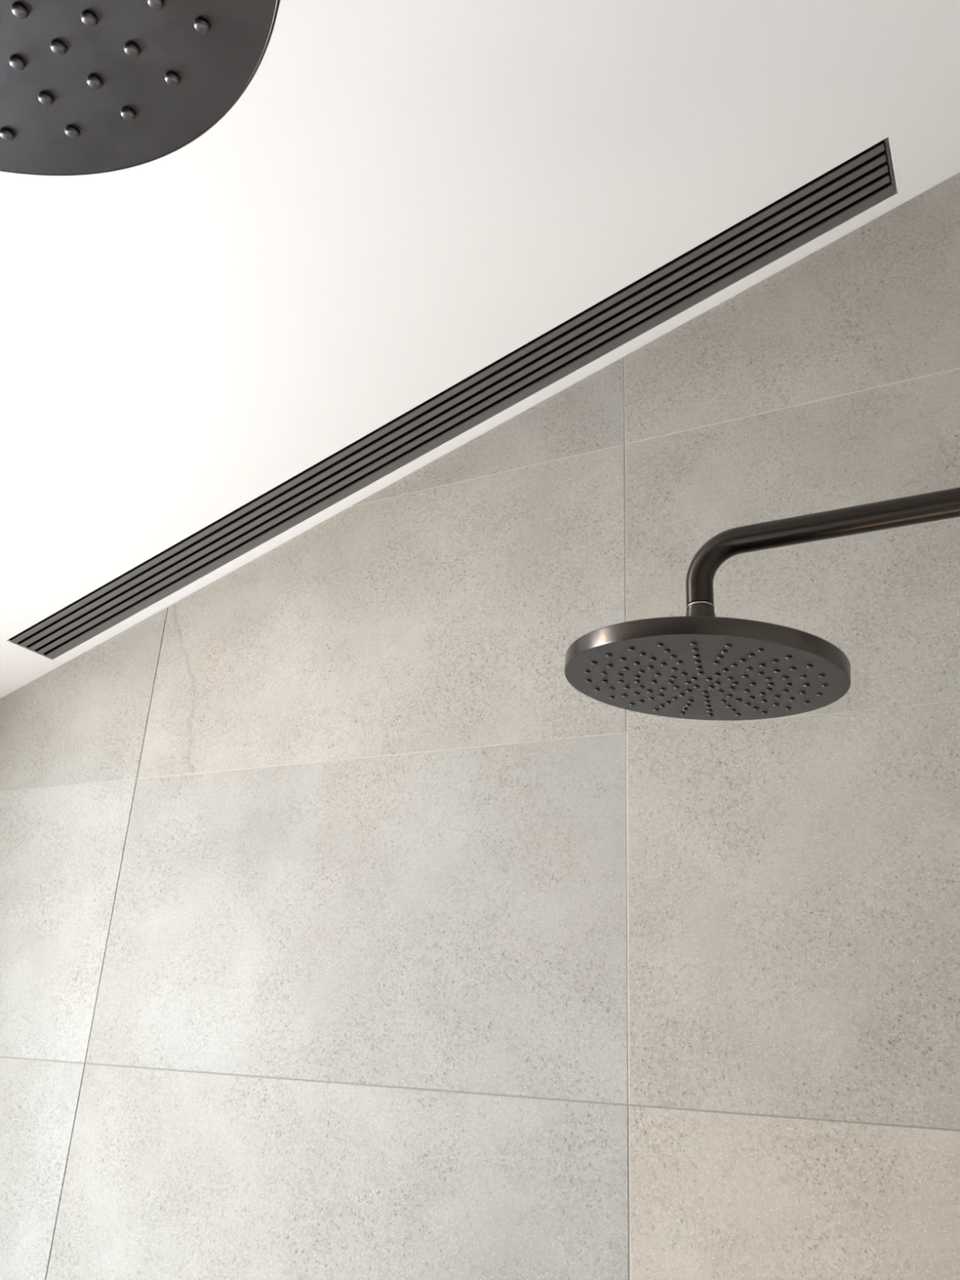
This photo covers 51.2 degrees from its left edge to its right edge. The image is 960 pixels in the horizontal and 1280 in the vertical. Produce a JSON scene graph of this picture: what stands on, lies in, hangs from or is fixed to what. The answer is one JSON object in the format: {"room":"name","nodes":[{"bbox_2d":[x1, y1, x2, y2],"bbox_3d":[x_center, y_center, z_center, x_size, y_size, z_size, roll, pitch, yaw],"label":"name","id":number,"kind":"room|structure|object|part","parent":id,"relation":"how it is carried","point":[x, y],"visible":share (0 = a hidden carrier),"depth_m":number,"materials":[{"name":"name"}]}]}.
{"room":"bathroom shower","nodes":[
{"label":"bathroom shower","id":0,"kind":"room"},
{"bbox_2d":[0,173,959,1279],"bbox_3d":[-0.270,0.737,1.417,2.556,2.874,0.102,-8,-25,26],"label":"wall","id":1,"kind":"structure","parent":0,"point":[344,935],"depth_m":1.39,"materials":[{"name":"tile"}]},
{"bbox_2d":[0,0,959,698],"bbox_3d":[-0.897,-0.833,0.524,2.598,0.930,3.046,-8,-25,26],"label":"ceiling","id":2,"kind":"structure","parent":0,"point":[401,197],"depth_m":1.31,"materials":[{"name":"white paint"}]},
{"bbox_2d":[8,137,895,659],"bbox_3d":[-0.146,-0.348,1.665,1.595,0.575,0.105,-8,-25,26],"label":"ceiling vent","id":3,"kind":"object","parent":2,"relation":"in","point":[864,180],"visible":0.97,"depth_m":1.61,"materials":[{"name":"black metal"}]},
{"bbox_3d":[0.573,-0.662,1.401,0.003,0.005,0.102,-25,-31,18],"label":"plate","id":4,"kind":"part","parent":3,"relation":"part of","materials":[{"name":"black metal"}]},
{"bbox_3d":[0.129,0.035,-0.365,0.100,2.874,2.946,-8,-25,26],"label":"wall","id":5,"kind":"structure","parent":0,"visible":0},
{"bbox_2d":[0,0,280,175],"bbox_3d":[-0.021,-0.322,0.234,0.599,0.177,0.250,-8,-25,26],"label":"shower","id":6,"kind":"object","parent":5,"relation":"attached to","point":[87,86],"visible":1,"depth_m":0.35,"materials":[{"name":"black metal"}]},
{"bbox_2d":[564,487,959,720],"bbox_3d":[0.346,-0.055,0.863,0.567,0.177,0.250,-8,-25,26],"label":"shower","id":7,"kind":"object","parent":5,"relation":"attached to","point":[699,664],"visible":1,"depth_m":0.88,"materials":[{"name":"black metal"}]},
{"bbox_3d":[0.397,-0.094,0.852,0.454,0.073,0.025,-8,-25,26],"label":"arm","id":8,"kind":"part","parent":7,"relation":"part of"}
]}

